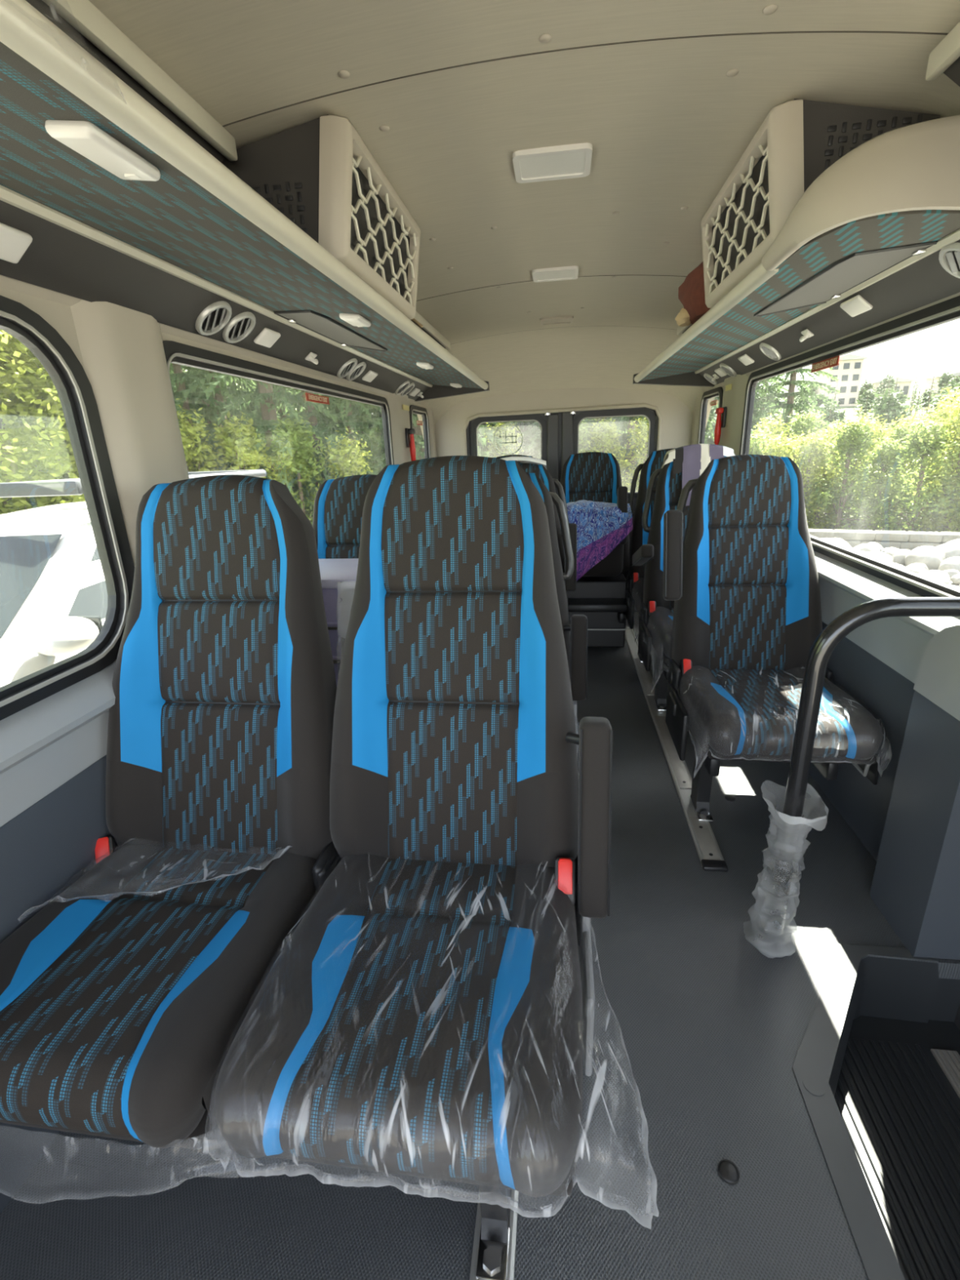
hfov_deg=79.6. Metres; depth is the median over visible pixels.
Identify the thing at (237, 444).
shrub
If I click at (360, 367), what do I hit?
air vent
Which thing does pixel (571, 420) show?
door
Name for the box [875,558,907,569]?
boulder
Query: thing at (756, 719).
cover
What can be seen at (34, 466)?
leafy tree
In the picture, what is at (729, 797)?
plug
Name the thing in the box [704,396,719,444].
conifer
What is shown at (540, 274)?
diffuser
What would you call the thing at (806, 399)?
tree
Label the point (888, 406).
tree
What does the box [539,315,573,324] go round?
recessed light
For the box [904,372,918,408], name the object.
tree
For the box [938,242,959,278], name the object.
air vent
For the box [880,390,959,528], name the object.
leafy tree
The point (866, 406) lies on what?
tree
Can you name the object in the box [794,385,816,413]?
tree
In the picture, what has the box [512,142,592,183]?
recessed light
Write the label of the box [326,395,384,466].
conifer
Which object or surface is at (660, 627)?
seat cushion
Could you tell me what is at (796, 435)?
leafy tree
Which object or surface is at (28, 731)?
trim
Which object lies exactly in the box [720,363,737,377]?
air vent
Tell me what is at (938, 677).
trim
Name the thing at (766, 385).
conifer
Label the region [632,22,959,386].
luggage rack
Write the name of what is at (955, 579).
boulder
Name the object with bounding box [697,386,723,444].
window
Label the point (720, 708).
seat cushion
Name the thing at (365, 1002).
seat cushion
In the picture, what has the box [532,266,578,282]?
recessed light
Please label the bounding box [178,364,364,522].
tree
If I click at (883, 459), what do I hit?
leafy tree
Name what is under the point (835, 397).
tree
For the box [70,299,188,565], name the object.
pillar
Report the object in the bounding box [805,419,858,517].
leafy tree
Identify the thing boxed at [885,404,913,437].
tree
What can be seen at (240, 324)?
air vent
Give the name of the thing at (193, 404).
conifer
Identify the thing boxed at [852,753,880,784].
cover
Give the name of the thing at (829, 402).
tree
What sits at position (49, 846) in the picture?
wall panel
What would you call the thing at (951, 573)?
boulder
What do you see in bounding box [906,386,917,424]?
tree
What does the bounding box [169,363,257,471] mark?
conifer
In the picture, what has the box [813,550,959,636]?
trim
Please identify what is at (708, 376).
air vent
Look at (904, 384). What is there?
building
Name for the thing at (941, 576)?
boulder
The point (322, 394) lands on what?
conifer
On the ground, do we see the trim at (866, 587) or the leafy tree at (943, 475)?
the leafy tree at (943, 475)
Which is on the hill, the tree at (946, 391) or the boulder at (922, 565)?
the tree at (946, 391)
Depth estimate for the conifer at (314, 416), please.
9.77 m
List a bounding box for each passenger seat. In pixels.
[0,475,341,1149]
[214,455,613,1279]
[312,474,377,559]
[493,454,532,458]
[518,462,577,638]
[525,471,587,759]
[558,451,630,623]
[617,448,675,662]
[631,455,727,711]
[662,454,882,822]
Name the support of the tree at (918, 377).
on the hill
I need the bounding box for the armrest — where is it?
[341,588,355,657]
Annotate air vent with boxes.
[195,301,231,335]
[222,311,255,342]
[337,358,357,377]
[346,361,365,381]
[395,380,409,395]
[400,382,414,396]
[703,373,717,384]
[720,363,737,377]
[759,342,781,360]
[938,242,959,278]
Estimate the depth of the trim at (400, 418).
3.50 m
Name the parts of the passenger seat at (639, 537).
armrest, grab handle, leg, backrest, blue trim, backrest panel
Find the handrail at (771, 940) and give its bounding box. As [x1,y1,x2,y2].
[755,596,959,955]
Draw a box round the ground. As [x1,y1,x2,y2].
[800,455,959,588]
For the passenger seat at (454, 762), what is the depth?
1.07 m
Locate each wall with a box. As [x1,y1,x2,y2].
[0,286,426,662]
[435,387,693,457]
[808,528,959,551]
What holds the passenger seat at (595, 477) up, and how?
on the platform
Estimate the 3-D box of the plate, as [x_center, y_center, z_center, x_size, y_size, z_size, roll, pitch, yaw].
[1.090,1.174,0.978,0.060,0.013,0.970,0,19,8]
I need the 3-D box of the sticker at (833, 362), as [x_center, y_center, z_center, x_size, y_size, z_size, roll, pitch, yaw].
[1.324,-1.060,2.215,0.004,0.033,0.240,0,19,8]
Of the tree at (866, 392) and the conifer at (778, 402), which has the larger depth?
the tree at (866, 392)
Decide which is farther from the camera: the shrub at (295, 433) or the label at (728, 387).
the shrub at (295, 433)
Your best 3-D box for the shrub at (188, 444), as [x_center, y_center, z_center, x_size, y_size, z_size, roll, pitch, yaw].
[-4.145,-1.945,8.591,1.494,3.198,1.546,-8,19,-18]
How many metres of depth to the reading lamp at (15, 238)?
0.97 m
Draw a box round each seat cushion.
[0,844,317,1149]
[214,853,582,1197]
[632,577,648,619]
[647,606,673,662]
[679,665,882,764]
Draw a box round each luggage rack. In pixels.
[0,0,489,401]
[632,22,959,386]
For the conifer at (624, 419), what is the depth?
12.63 m
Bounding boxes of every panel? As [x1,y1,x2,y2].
[0,200,429,400]
[698,239,959,385]
[870,690,959,959]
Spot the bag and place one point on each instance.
(691, 295)
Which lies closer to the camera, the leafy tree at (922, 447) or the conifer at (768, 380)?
the leafy tree at (922, 447)
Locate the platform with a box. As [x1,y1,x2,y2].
[568,573,626,647]
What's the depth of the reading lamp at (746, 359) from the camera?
2.84 m
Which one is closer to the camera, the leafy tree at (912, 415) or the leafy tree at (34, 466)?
the leafy tree at (34, 466)
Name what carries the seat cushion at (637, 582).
on the passenger seat at (639, 537)
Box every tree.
[0,329,85,513]
[0,333,72,514]
[0,349,70,505]
[0,353,62,507]
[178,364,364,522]
[748,426,771,454]
[751,413,799,465]
[752,426,782,454]
[760,427,807,493]
[779,409,826,519]
[782,431,821,519]
[790,429,841,529]
[792,398,813,415]
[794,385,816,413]
[800,419,854,526]
[803,412,891,530]
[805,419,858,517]
[806,383,817,399]
[811,391,826,411]
[813,400,844,431]
[821,407,887,525]
[822,402,835,428]
[829,383,841,410]
[832,413,893,521]
[833,408,848,428]
[834,435,922,531]
[848,416,937,528]
[853,388,875,415]
[857,378,878,400]
[857,386,867,403]
[857,394,871,420]
[858,388,907,439]
[862,412,959,531]
[873,373,897,400]
[876,367,893,399]
[876,406,928,518]
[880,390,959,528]
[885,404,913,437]
[887,373,899,395]
[896,389,908,420]
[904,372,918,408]
[906,368,921,401]
[906,375,921,415]
[906,378,923,418]
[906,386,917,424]
[909,386,959,521]
[909,396,959,532]
[914,373,937,422]
[914,388,934,409]
[921,387,952,420]
[924,435,959,530]
[926,370,937,402]
[933,371,955,400]
[934,383,959,417]
[937,380,959,399]
[937,463,959,532]
[942,375,959,391]
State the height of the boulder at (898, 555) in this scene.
0.291 m
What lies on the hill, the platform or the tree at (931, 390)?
the tree at (931, 390)
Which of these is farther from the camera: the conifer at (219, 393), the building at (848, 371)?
the building at (848, 371)
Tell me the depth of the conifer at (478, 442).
14.01 m
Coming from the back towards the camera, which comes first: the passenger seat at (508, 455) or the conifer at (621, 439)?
the conifer at (621, 439)
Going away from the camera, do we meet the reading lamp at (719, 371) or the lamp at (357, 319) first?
the lamp at (357, 319)
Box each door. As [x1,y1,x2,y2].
[466,412,558,495]
[561,407,658,580]
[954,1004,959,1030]
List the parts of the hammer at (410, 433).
hammer handle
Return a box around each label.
[402,404,409,410]
[724,383,732,391]
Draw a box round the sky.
[756,318,959,401]
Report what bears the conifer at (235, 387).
on the ground
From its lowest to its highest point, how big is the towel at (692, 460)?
0.481 m
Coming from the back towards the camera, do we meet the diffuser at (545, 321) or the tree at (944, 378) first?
the tree at (944, 378)
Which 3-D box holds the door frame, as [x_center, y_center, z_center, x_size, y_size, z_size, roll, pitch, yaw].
[0.639,-1.039,4.629,0.024,1.485,0.080,0,19,8]
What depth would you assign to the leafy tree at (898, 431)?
12.31 m
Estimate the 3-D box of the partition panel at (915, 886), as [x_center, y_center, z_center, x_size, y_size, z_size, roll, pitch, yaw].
[1.172,0.467,1.450,0.145,0.648,0.220,0,19,8]
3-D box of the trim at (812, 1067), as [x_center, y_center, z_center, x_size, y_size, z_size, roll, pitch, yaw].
[0.629,1.133,0.535,0.390,0.006,2.233,4,19,18]
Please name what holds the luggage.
on the passenger seat at (595, 477)
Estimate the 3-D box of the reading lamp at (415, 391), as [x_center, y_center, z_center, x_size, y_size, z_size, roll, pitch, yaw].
[-0.420,-1.593,3.703,0.050,0.042,0.120,0,19,8]
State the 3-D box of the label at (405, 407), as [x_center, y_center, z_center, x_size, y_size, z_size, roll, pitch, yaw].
[-0.461,-1.449,3.593,0.004,0.030,0.150,0,19,8]
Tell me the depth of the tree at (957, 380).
98.96 m
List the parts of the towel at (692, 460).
garment panel, garment panel, garment panel, garment panel, garment panel, garment panel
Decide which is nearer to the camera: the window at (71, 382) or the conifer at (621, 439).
the window at (71, 382)
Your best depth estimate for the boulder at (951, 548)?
8.89 m
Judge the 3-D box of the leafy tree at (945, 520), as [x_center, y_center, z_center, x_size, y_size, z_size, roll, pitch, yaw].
[9.334,-3.003,11.114,1.611,3.447,1.666,11,23,34]
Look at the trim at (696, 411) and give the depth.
4.15 m
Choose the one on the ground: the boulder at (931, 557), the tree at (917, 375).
the boulder at (931, 557)
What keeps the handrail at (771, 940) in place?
on the floor
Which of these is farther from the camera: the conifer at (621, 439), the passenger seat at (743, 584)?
the conifer at (621, 439)
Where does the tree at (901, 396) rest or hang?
on the hill
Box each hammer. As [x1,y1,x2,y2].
[404,427,415,461]
[714,406,726,444]
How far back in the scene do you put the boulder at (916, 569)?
8.15 m
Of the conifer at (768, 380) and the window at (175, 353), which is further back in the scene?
the conifer at (768, 380)
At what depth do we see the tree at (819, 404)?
100.69 m
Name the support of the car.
on the ground
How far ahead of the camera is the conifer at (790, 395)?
17.61 m
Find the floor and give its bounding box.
[0,612,959,1279]
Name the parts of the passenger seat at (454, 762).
cushion trim, blue trim, cushion panel, backrest panel, backrest, leg, cushion trim, blue trim, armrest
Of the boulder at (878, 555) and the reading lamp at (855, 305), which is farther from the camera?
the boulder at (878, 555)
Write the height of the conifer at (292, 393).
10.378 m
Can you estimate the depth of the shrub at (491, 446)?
11.69 m
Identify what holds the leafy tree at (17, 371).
on the ground
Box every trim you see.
[0,275,428,406]
[0,661,115,774]
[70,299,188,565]
[387,392,411,464]
[426,408,436,457]
[462,403,662,455]
[690,394,702,444]
[701,292,959,392]
[718,373,748,455]
[792,943,938,1279]
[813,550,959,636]
[828,955,959,1096]
[913,625,959,720]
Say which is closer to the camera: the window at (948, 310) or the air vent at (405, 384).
the window at (948, 310)
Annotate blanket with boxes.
[560,499,632,581]
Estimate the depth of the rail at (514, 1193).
0.97 m
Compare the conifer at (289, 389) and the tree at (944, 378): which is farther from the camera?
the tree at (944, 378)
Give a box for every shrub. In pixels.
[175,398,231,471]
[201,410,293,484]
[268,410,337,525]
[311,426,373,502]
[484,422,524,457]
[578,417,604,453]
[582,417,631,492]
[620,416,648,492]
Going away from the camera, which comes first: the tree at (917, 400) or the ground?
the ground
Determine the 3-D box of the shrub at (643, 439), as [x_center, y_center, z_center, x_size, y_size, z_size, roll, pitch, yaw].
[3.480,-3.155,11.604,1.386,2.966,1.434,-8,19,-18]
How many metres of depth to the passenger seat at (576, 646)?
2.01 m
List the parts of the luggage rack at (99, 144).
rail, rail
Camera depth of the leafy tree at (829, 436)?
12.97 m
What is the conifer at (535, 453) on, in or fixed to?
on the ground
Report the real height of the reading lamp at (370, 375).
0.042 m
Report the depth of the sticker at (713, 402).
3.80 m
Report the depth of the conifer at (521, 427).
14.49 m
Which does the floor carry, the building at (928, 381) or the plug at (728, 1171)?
the plug at (728, 1171)
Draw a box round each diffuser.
[519,151,586,178]
[536,270,574,279]
[542,318,570,324]
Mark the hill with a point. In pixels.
(849, 409)
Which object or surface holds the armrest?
attached to the passenger seat at (123, 1007)
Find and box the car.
[0,469,266,687]
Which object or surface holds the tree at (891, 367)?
on the hill
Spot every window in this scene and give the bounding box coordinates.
[0,295,134,720]
[162,340,394,479]
[408,404,431,458]
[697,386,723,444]
[738,295,959,596]
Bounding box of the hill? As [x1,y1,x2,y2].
[774,391,939,455]
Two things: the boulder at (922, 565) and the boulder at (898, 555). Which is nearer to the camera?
the boulder at (922, 565)
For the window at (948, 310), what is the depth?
1.85 m
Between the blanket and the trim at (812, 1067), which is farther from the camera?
the blanket
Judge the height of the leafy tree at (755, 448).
2.894 m
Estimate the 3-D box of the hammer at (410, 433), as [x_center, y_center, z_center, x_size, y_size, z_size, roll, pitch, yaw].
[-0.435,-1.237,3.666,0.049,0.210,0.088,0,19,8]
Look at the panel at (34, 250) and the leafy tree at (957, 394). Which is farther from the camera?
the leafy tree at (957, 394)
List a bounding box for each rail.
[469,1189,518,1279]
[625,629,728,871]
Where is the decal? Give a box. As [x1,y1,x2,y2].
[493,423,523,455]
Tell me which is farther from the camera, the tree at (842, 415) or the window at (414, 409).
the tree at (842, 415)
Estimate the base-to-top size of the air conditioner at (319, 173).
0.282 m
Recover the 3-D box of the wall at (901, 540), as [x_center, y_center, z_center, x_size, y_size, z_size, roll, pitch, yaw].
[8.094,-1.705,9.996,6.712,0.305,0.340,7,21,25]
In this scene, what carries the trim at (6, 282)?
attached to the wall at (59, 316)
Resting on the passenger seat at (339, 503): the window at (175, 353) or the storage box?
the storage box
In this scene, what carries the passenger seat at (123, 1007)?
on the floor
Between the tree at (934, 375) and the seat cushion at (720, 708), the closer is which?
the seat cushion at (720, 708)
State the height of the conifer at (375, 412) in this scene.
11.664 m
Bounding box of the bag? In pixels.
[675,262,710,326]
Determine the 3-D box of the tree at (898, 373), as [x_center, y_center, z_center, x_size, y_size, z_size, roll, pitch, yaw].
[77.957,-46.912,108.224,2.733,6.665,2.923,-19,24,-40]
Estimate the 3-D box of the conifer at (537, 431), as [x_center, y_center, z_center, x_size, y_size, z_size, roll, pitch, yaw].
[1.623,-6.264,13.114,3.630,8.763,3.288,-7,19,-13]
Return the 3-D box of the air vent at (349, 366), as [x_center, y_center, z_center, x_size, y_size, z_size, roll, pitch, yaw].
[-0.584,-1.194,2.530,0.093,0.077,0.112,0,19,8]
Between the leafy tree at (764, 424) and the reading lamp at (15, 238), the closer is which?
the reading lamp at (15, 238)
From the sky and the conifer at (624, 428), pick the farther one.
the sky
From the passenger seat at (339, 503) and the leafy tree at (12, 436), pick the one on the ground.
the leafy tree at (12, 436)
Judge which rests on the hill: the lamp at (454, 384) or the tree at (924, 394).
the tree at (924, 394)
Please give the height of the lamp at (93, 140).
0.023 m
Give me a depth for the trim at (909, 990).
1.48 m
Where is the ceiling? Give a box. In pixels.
[88,0,959,438]
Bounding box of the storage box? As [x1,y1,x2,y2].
[318,558,358,687]
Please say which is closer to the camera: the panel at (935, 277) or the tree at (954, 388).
the panel at (935, 277)
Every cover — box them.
[72,838,290,1142]
[293,861,626,1217]
[684,670,891,762]
[852,753,880,784]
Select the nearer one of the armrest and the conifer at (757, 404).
the armrest
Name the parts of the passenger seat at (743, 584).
armrest, grab handle, leg, blue trim, cushion trim, backrest, backrest panel, seat, cushion panel, blue trim, cushion trim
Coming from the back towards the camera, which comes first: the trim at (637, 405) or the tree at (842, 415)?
the tree at (842, 415)
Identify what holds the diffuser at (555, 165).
attached to the recessed light at (574, 160)
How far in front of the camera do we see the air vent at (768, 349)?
2.54 m
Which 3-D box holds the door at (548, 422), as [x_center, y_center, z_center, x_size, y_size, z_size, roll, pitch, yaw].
[0.267,-1.033,4.661,0.723,1.480,0.120,0,19,8]
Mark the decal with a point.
(517, 428)
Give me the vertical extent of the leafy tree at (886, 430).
3.173 m
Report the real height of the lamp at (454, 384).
0.023 m
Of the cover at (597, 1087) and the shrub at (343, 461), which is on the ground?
the shrub at (343, 461)
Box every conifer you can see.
[169,363,218,463]
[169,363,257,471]
[169,364,292,483]
[169,366,239,461]
[169,368,288,470]
[186,368,293,490]
[232,385,330,486]
[233,379,379,513]
[245,384,327,488]
[266,386,373,522]
[283,388,337,432]
[287,391,385,516]
[295,394,379,434]
[316,397,386,465]
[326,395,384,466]
[330,399,424,474]
[335,398,514,475]
[383,441,487,463]
[477,421,591,457]
[477,422,530,455]
[484,412,622,459]
[513,417,626,451]
[583,416,648,491]
[583,417,648,491]
[588,417,648,463]
[638,402,752,461]
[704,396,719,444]
[705,380,772,444]
[706,379,774,430]
[707,376,798,455]
[751,367,841,478]
[754,376,788,429]
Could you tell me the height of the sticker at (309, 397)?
0.030 m
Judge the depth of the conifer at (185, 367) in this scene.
11.51 m
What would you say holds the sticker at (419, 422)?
attached to the window at (414, 409)
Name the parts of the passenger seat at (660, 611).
armrest, grab handle, backrest, leg, seat, blue trim, backrest panel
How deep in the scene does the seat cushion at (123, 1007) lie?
0.93 m
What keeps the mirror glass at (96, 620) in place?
attached to the car
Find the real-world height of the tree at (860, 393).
3.672 m
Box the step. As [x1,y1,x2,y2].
[834,1015,959,1279]
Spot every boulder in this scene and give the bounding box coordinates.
[820,537,852,550]
[852,543,879,553]
[855,551,870,556]
[867,542,884,551]
[870,552,893,562]
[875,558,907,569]
[881,546,899,552]
[884,548,911,564]
[904,546,945,570]
[905,565,927,573]
[908,563,928,570]
[918,569,950,585]
[935,538,959,559]
[937,556,959,572]
[942,569,959,578]
[950,574,959,584]
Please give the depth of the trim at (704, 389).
1.96 m
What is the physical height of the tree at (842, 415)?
3.569 m
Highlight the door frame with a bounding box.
[558,412,561,482]
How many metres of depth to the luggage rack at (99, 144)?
0.93 m
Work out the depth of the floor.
1.10 m
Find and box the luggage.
[582,544,623,576]
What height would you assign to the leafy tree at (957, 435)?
3.238 m
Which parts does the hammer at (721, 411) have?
hammer handle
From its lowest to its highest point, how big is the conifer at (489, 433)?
11.625 m
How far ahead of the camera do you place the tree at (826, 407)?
59.67 m
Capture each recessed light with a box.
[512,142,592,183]
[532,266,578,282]
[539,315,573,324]
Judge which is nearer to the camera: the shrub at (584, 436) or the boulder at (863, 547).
the boulder at (863, 547)
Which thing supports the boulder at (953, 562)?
on the ground
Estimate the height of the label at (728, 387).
0.030 m
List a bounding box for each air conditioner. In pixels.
[221,114,420,319]
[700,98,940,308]
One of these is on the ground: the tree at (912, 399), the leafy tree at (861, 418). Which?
the leafy tree at (861, 418)
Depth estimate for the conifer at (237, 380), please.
11.76 m
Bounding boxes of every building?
[814,353,867,406]
[861,377,915,399]
[923,371,959,393]
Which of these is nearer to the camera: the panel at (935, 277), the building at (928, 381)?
the panel at (935, 277)
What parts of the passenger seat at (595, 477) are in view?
blue trim, backrest panel, seat, blue trim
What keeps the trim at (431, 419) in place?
attached to the wall at (59, 316)
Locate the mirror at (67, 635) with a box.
[30,617,98,656]
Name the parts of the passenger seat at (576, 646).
blue trim, backrest, grab handle, armrest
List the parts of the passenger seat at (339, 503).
backrest, blue trim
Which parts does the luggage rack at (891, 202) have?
rail, rail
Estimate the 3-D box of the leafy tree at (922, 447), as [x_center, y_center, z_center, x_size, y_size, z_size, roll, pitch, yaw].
[8.459,-2.830,11.262,1.755,3.017,1.645,-10,20,-21]
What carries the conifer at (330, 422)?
on the ground
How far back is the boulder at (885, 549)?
9.63 m
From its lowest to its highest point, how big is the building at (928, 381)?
4.200 m
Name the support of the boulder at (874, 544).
on the ground
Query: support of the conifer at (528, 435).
on the ground
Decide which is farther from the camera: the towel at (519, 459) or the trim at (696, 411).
the trim at (696, 411)
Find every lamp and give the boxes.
[0,222,32,263]
[44,120,160,181]
[253,327,280,347]
[338,312,370,327]
[361,369,377,382]
[408,387,420,396]
[416,362,433,368]
[449,382,462,387]
[714,368,727,377]
[737,354,754,365]
[840,294,872,316]
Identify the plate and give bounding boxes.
[930,1048,959,1098]
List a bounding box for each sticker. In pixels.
[305,392,328,404]
[417,420,422,425]
[709,400,717,405]
[810,355,839,373]
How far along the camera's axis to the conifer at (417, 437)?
10.34 m
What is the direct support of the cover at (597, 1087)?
on the passenger seat at (454, 762)
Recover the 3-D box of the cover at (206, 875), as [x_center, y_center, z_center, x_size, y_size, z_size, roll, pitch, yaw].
[-0.602,0.616,1.047,0.662,0.259,0.544,0,19,8]
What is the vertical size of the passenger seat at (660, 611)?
1.206 m
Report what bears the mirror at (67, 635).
attached to the car
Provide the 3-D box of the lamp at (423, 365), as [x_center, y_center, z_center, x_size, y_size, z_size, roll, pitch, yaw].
[-0.261,-1.304,2.736,0.062,0.023,0.120,0,19,8]
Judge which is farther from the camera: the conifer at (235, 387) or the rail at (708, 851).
the conifer at (235, 387)
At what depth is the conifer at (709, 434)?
12.82 m
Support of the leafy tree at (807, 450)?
on the ground
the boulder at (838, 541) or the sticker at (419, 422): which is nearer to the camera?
the sticker at (419, 422)
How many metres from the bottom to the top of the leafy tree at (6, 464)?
6.612 m
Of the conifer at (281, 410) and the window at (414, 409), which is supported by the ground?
the conifer at (281, 410)
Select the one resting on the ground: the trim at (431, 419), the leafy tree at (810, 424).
the leafy tree at (810, 424)
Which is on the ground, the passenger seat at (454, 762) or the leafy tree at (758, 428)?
the leafy tree at (758, 428)
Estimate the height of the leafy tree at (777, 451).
2.880 m
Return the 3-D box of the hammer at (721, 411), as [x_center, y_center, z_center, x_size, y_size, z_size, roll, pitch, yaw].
[1.420,-1.269,3.418,0.049,0.210,0.088,0,19,8]
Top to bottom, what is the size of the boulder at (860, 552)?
0.353 m
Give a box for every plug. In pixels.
[717,1159,739,1184]
[724,795,735,801]
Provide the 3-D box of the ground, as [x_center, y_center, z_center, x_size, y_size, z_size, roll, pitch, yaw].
[1.379,-1.280,10.027,120.000,0.001,100.000,0,19,8]
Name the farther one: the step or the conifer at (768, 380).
the conifer at (768, 380)
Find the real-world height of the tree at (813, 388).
4.986 m
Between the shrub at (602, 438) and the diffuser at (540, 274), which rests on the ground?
the shrub at (602, 438)
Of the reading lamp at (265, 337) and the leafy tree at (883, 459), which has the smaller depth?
the reading lamp at (265, 337)
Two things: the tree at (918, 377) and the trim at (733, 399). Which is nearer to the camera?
the trim at (733, 399)
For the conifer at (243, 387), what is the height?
10.419 m
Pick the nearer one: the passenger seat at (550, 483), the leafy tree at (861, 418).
the passenger seat at (550, 483)
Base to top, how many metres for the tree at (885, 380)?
6.099 m
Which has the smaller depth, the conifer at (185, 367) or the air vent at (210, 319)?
the air vent at (210, 319)
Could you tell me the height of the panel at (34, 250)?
0.118 m
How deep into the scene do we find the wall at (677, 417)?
4.31 m
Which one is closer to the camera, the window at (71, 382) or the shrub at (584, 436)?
the window at (71, 382)
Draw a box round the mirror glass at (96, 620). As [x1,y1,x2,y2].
[67,616,102,633]
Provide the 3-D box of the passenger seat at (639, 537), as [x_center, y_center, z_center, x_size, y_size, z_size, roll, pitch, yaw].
[1.139,-0.501,3.435,0.636,1.212,0.838,0,19,8]
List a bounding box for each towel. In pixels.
[501,456,546,469]
[661,443,734,506]
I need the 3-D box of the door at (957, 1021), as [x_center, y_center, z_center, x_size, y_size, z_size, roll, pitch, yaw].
[1.081,0.405,0.177,0.040,2.020,2.155,0,19,8]
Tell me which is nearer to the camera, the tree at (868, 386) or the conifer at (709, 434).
the conifer at (709, 434)
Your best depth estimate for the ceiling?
1.25 m
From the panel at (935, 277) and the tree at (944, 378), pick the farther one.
the tree at (944, 378)
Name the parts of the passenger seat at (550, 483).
backrest panel, blue trim, backrest, grab handle, armrest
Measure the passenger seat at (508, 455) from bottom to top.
1.015 m
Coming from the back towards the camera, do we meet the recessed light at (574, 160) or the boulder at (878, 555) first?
the boulder at (878, 555)
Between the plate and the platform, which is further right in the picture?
the plate
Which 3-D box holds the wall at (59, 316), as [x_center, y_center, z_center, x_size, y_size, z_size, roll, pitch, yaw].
[-0.747,-0.602,1.950,0.025,1.100,5.650,0,19,8]
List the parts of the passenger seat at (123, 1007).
cushion trim, cushion panel, blue trim, cushion trim, backrest panel, backrest, blue trim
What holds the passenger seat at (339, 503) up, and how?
on the floor
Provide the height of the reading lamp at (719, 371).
0.042 m
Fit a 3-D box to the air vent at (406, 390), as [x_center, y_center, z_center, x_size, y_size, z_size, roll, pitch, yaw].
[-0.446,-1.533,3.525,0.093,0.077,0.112,0,19,8]
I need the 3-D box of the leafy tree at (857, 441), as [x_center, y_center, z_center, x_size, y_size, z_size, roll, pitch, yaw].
[7.829,-3.191,12.293,1.810,3.112,1.697,-16,23,-36]
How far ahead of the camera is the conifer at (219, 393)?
9.14 m
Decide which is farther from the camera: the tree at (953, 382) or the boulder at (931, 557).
the tree at (953, 382)
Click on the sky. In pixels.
(937, 348)
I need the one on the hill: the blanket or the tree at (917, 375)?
the tree at (917, 375)

